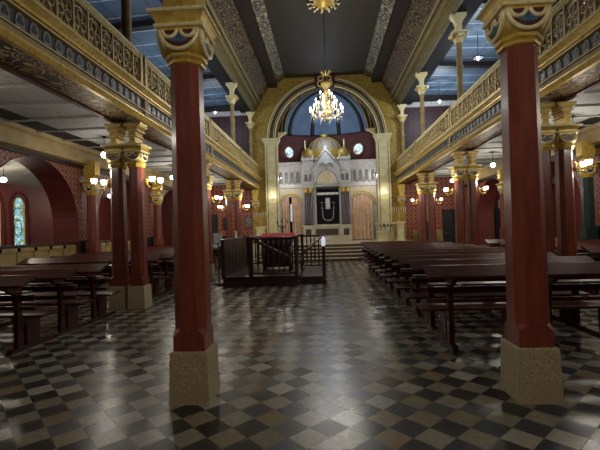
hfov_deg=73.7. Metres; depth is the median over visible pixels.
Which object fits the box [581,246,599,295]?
bench
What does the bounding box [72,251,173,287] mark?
bench
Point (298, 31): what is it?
ceiling
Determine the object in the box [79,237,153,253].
baseboard
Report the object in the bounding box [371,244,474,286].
bench
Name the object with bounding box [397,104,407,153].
column
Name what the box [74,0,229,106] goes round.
ceiling
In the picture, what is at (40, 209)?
wall
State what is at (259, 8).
trim
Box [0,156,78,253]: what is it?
trim
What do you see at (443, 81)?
ceiling
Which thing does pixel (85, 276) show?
shelf
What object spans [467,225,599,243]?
baseboard
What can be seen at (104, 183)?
wall sconce
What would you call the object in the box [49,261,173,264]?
shelf
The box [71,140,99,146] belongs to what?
ceiling vent
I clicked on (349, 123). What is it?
ceiling
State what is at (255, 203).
capital
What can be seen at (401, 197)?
capital
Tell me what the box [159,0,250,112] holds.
trim
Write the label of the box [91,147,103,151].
ceiling vent
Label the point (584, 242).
bench
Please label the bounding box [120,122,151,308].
column
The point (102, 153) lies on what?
pendant lamp
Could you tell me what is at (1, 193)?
window
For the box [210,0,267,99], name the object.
trim
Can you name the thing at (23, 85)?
trim
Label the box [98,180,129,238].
trim
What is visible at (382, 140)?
pilaster
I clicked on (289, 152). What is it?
window
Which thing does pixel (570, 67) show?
gallery
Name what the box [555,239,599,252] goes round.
bench
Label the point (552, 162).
trim
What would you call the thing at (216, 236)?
notice board
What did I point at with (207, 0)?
trim
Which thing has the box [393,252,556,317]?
bench
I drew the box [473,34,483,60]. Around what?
lamp
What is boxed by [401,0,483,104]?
trim
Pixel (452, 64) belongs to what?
trim
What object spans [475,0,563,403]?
pillar
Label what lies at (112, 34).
gallery railing
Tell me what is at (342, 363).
floor
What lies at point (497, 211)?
door
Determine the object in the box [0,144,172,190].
trim
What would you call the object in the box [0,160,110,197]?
ceiling
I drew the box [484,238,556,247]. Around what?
bench
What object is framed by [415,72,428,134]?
column
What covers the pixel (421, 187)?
column
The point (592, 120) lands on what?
ceiling vent
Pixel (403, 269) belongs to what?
shelf
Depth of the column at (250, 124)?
22.22 m
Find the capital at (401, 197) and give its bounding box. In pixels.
[396,184,406,208]
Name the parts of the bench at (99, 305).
rail, seat, panel, rail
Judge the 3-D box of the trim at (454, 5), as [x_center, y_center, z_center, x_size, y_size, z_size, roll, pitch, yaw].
[4.379,-7.017,9.232,0.500,0.840,25.850,-2,-1,4]
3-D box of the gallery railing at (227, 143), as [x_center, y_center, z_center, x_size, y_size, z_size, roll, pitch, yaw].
[-2.777,-3.064,15.444,0.149,0.770,4.764,-2,-1,4]
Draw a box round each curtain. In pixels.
[281,198,289,232]
[292,197,301,240]
[316,187,339,223]
[351,194,373,239]
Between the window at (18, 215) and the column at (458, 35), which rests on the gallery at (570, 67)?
the column at (458, 35)
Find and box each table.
[261,233,294,269]
[375,222,394,240]
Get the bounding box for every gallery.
[0,0,261,189]
[394,8,599,184]
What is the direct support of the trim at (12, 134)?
attached to the wall at (73, 176)
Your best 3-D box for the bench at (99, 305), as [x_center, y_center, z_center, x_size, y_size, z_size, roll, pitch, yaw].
[-4.992,1.228,7.285,3.360,1.000,0.900,-2,-1,4]
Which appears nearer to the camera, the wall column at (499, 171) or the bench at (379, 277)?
the bench at (379, 277)
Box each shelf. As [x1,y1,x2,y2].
[0,291,31,294]
[26,282,73,285]
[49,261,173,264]
[67,275,104,278]
[400,268,411,270]
[412,274,426,276]
[427,279,599,285]
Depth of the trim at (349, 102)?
25.30 m
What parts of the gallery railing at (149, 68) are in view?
post, post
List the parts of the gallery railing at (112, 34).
rail, post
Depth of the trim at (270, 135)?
22.23 m
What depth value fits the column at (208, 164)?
12.92 m
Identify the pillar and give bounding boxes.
[146,0,219,404]
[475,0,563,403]
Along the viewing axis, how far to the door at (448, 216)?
21.73 m
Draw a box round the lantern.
[321,236,324,245]
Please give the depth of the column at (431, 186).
17.15 m
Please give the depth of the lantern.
10.91 m
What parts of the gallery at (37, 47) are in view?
moulding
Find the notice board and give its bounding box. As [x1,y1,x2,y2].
[213,233,221,285]
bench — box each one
[0,263,120,324]
[0,268,93,336]
[0,275,58,355]
[17,255,169,299]
[49,253,173,292]
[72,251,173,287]
[96,250,173,283]
[128,247,173,275]
[147,244,220,269]
[147,245,216,260]
[155,244,220,267]
[359,240,434,270]
[362,241,442,273]
[364,242,451,277]
[367,243,461,281]
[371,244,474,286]
[375,245,488,291]
[380,247,504,298]
[386,250,504,307]
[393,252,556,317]
[403,256,594,331]
[415,261,599,350]
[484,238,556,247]
[497,238,580,246]
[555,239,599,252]
[555,241,599,255]
[555,243,599,278]
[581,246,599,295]
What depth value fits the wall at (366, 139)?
25.43 m
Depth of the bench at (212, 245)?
14.87 m
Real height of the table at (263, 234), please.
1.130 m
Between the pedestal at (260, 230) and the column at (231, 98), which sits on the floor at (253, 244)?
the pedestal at (260, 230)
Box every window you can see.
[0,191,6,245]
[11,192,30,244]
[284,146,293,158]
[353,143,363,154]
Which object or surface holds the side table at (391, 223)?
on the floor
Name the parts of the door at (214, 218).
panel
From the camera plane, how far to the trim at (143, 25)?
13.27 m
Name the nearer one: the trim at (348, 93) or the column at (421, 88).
the column at (421, 88)
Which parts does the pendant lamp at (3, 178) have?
globe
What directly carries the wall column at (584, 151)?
on the floor at (342, 363)
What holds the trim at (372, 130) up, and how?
attached to the wall at (366, 139)
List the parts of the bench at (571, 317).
rail, panel, seat, rail, panel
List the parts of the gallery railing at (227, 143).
rail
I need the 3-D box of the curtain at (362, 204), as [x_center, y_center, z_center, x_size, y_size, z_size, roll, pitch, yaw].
[3.775,-0.497,24.173,1.320,2.720,0.162,-2,-1,4]
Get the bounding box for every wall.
[0,0,169,240]
[0,183,110,245]
[161,74,499,244]
[278,131,377,232]
[466,0,599,224]
[552,179,581,237]
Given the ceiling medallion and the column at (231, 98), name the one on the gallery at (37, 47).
the column at (231, 98)
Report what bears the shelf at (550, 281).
attached to the bench at (448, 305)
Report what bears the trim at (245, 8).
attached to the wall at (389, 109)
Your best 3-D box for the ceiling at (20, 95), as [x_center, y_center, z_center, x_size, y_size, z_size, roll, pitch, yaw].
[-5.312,-2.388,9.772,3.135,0.100,25.800,-2,-1,4]
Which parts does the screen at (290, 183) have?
cornice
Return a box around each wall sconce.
[91,179,109,190]
[144,176,162,188]
[211,196,221,203]
[444,188,454,195]
[477,186,488,193]
[573,159,592,172]
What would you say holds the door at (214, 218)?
in the wall at (389, 109)
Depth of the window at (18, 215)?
14.31 m
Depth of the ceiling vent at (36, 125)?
9.26 m
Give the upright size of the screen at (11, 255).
1.320 m
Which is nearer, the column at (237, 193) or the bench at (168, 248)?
the bench at (168, 248)
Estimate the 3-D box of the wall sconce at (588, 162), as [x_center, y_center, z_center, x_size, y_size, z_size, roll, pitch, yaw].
[5.462,-1.117,7.714,0.333,0.231,0.362,-2,-1,43]
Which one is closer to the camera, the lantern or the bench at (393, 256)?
the bench at (393, 256)
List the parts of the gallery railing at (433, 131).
rail, post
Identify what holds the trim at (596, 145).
attached to the wall at (596, 179)
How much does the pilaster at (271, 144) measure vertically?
5.820 m
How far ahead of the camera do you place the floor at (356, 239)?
23.29 m
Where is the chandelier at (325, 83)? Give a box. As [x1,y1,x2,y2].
[310,7,343,123]
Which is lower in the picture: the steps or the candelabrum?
the steps
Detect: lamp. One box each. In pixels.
[0,165,6,182]
[101,136,105,157]
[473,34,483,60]
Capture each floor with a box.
[0,259,599,449]
[253,244,260,259]
[293,239,376,242]
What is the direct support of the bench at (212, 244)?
on the floor at (342, 363)
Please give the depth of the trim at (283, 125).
23.13 m
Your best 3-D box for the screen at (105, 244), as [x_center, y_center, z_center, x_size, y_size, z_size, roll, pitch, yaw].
[-6.508,1.192,14.675,0.140,1.320,3.400,-2,-1,4]
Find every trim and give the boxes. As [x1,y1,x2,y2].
[0,84,234,185]
[0,118,172,188]
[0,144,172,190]
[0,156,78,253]
[96,19,237,111]
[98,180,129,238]
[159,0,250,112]
[163,191,173,244]
[205,111,246,116]
[206,0,260,111]
[207,0,260,107]
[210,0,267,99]
[234,0,277,87]
[250,0,284,82]
[268,79,385,137]
[276,87,377,137]
[278,132,285,137]
[279,92,373,131]
[281,99,370,131]
[286,91,367,136]
[364,0,394,77]
[366,128,374,133]
[371,0,410,82]
[381,0,434,94]
[389,0,463,104]
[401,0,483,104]
[405,100,456,107]
[415,0,559,99]
[424,91,599,177]
[464,122,599,184]
[465,143,599,186]
[551,161,580,199]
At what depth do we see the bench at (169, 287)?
10.18 m
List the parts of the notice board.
panel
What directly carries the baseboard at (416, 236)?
attached to the wall at (389, 109)
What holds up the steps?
on the floor at (342, 363)
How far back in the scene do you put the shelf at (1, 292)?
5.10 m
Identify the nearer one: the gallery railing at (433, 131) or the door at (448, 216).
the gallery railing at (433, 131)
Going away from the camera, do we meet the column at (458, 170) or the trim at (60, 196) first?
the trim at (60, 196)
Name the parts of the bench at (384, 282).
seat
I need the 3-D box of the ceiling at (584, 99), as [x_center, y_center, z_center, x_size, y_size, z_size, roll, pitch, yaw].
[6.724,-2.757,9.023,3.135,0.100,25.800,-2,-1,4]
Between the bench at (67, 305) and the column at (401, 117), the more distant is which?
the column at (401, 117)
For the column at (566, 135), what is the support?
on the floor at (342, 363)
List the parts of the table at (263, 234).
leg, frame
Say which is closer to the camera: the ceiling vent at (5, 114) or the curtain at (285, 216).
the ceiling vent at (5, 114)
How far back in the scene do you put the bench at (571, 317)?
5.75 m
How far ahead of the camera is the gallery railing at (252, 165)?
19.89 m
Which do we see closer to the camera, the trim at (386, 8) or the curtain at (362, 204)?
the trim at (386, 8)
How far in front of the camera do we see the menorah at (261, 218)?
21.35 m
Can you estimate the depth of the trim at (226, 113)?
22.53 m
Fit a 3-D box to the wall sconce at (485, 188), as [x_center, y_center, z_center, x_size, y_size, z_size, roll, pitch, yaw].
[5.761,-1.075,12.504,0.333,0.231,0.362,-2,-1,43]
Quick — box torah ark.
[301,134,352,241]
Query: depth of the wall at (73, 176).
12.16 m
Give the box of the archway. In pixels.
[478,179,499,247]
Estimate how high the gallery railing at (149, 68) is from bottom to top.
0.770 m
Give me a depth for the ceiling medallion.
14.93 m
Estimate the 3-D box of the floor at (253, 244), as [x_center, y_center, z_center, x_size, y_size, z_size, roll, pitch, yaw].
[-2.257,1.421,21.421,0.950,0.750,2.100,-2,-1,4]
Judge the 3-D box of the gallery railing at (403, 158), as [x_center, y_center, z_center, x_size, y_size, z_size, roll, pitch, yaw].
[5.169,-3.258,19.661,0.149,0.770,4.568,-2,-1,4]
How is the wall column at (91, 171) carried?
on the floor at (342, 363)
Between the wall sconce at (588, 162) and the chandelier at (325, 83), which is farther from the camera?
the chandelier at (325, 83)
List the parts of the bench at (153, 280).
rail, seat, rail, panel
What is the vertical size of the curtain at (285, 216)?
2.678 m
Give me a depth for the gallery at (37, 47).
6.21 m
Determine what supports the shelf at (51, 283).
attached to the bench at (67, 305)
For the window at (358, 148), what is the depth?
25.22 m
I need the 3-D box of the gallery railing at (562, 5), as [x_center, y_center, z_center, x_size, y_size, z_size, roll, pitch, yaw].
[4.295,-3.380,5.672,0.149,0.770,4.134,-2,-1,4]
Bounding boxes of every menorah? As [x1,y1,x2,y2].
[254,212,267,226]
[392,207,405,220]
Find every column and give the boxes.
[80,161,101,273]
[100,123,129,308]
[118,0,134,74]
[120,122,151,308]
[150,180,164,245]
[206,162,214,278]
[222,180,233,238]
[225,82,238,141]
[232,180,243,237]
[245,111,255,158]
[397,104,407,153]
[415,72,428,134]
[415,173,427,239]
[426,172,437,240]
[448,12,468,111]
[449,151,467,243]
[464,151,481,245]
[496,169,504,245]
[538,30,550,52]
[540,102,559,254]
[550,101,583,291]
[575,141,599,239]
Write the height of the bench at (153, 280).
1.000 m
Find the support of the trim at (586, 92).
attached to the ceiling at (584, 99)
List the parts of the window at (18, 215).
frame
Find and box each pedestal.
[255,227,265,244]
[376,231,387,241]
[395,221,404,240]
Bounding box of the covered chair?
[426,222,428,239]
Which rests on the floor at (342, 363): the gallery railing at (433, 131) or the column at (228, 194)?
the column at (228, 194)
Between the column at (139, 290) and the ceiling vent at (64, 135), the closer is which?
the column at (139, 290)
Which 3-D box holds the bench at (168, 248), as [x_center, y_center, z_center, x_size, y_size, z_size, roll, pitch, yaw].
[-4.743,1.293,14.163,3.060,1.000,0.900,-2,-1,4]
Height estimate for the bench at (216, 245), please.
1.000 m
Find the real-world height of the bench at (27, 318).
1.000 m
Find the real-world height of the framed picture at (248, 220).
0.600 m
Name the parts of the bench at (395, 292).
seat, rail, panel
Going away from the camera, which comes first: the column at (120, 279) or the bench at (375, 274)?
the column at (120, 279)
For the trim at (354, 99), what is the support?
attached to the wall at (366, 139)
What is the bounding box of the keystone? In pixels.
[314,75,334,88]
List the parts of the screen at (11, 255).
cap rail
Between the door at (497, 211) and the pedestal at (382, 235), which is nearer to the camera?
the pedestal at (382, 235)
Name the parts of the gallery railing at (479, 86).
post, rail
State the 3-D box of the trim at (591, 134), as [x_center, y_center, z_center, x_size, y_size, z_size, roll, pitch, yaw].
[8.037,-2.507,8.938,0.400,0.480,25.800,-2,-1,4]
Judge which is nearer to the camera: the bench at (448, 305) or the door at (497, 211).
the bench at (448, 305)
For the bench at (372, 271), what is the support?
on the floor at (342, 363)
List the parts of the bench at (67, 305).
rail, seat, rail, panel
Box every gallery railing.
[37,0,142,83]
[143,55,210,137]
[210,119,240,161]
[241,148,258,175]
[396,141,415,169]
[415,108,449,154]
[450,59,500,127]
[538,0,599,56]
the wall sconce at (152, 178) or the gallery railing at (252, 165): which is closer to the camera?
the wall sconce at (152, 178)
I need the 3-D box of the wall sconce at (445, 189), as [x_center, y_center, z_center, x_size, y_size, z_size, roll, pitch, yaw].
[4.612,-1.041,12.517,0.333,0.231,0.362,-2,-1,43]
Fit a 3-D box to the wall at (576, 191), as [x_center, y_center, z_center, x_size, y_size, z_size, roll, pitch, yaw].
[11.940,-0.916,8.681,0.400,4.300,25.800,-2,-1,4]
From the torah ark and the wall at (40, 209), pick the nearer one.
the wall at (40, 209)
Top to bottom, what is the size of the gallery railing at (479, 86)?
0.770 m
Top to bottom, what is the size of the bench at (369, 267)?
1.000 m
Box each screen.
[0,242,77,291]
[100,239,129,273]
[279,162,302,233]
[350,159,377,238]
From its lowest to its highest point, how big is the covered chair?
1.700 m
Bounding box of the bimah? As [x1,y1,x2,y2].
[219,234,326,286]
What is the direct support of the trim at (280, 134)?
attached to the wall at (366, 139)
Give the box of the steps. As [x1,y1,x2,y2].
[259,241,371,262]
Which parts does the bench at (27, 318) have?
panel, rail, rail, seat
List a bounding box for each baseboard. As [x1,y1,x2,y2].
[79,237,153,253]
[219,235,246,255]
[413,229,467,243]
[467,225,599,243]
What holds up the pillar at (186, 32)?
on the floor at (342, 363)
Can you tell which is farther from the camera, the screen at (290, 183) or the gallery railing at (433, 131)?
the screen at (290, 183)
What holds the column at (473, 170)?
on the floor at (342, 363)
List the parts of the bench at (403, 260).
rail, rail, panel, seat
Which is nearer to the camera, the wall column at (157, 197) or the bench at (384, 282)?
the bench at (384, 282)
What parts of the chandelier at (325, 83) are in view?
chain, stem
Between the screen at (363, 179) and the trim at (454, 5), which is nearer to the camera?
the trim at (454, 5)
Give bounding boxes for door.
[211,214,217,253]
[442,209,455,242]
[494,208,500,245]
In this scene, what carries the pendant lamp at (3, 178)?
hanging from the ceiling at (15, 173)
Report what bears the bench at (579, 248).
on the floor at (342, 363)
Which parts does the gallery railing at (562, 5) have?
rail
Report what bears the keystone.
attached to the wall at (389, 109)
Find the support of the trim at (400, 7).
attached to the wall
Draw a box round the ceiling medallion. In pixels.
[305,0,340,13]
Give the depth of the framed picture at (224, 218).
22.53 m
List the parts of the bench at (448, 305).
panel, seat, rail, rail, panel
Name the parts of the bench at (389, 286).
seat, rail, panel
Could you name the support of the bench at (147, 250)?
on the floor at (342, 363)
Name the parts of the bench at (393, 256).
seat, rail, panel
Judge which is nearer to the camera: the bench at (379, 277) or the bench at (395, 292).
the bench at (395, 292)
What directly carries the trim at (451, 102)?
attached to the wall at (389, 109)
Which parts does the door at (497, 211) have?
panel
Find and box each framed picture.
[223,217,225,229]
[245,217,251,227]
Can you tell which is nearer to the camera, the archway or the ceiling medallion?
the ceiling medallion
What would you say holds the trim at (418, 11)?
attached to the wall at (389, 109)
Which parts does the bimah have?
newel post, solid panel, newel post, newel post, rail, handrail, rail, newel post, newel post, handrail, rail, newel post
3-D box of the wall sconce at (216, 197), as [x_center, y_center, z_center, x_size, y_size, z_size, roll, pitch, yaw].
[-2.678,-0.816,13.029,0.333,0.231,0.362,-2,-1,43]
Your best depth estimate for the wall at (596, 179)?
11.50 m
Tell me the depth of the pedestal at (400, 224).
20.74 m
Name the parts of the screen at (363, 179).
cornice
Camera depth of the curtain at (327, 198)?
24.44 m
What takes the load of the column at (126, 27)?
on the gallery at (37, 47)
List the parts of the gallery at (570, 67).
soffit panel, moulding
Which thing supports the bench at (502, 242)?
on the floor at (342, 363)
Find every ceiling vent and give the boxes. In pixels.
[0,108,28,119]
[16,121,57,130]
[46,132,81,139]
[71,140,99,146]
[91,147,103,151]
[576,117,599,124]
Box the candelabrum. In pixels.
[276,220,287,232]
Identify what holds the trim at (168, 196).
attached to the wall at (73, 176)
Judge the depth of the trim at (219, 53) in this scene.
16.49 m
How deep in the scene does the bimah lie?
10.91 m
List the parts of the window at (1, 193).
frame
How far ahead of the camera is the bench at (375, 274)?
11.84 m
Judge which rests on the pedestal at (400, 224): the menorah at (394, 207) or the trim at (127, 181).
the menorah at (394, 207)
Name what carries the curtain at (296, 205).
hanging from the screen at (290, 183)
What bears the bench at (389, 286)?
on the floor at (342, 363)
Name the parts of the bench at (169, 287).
seat, rail, rail, panel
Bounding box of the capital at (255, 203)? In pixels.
[251,190,259,213]
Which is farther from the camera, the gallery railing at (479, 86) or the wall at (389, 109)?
the wall at (389, 109)
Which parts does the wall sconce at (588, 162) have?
arm, lamp shade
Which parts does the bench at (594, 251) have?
panel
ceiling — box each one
[0,68,233,185]
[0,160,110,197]
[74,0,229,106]
[264,0,381,77]
[286,91,366,134]
[418,8,499,94]
[425,85,599,177]
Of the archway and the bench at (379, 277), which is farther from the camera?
the archway
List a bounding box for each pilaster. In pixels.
[261,138,280,232]
[373,133,394,239]
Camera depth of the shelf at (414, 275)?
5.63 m
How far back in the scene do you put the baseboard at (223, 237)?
22.54 m

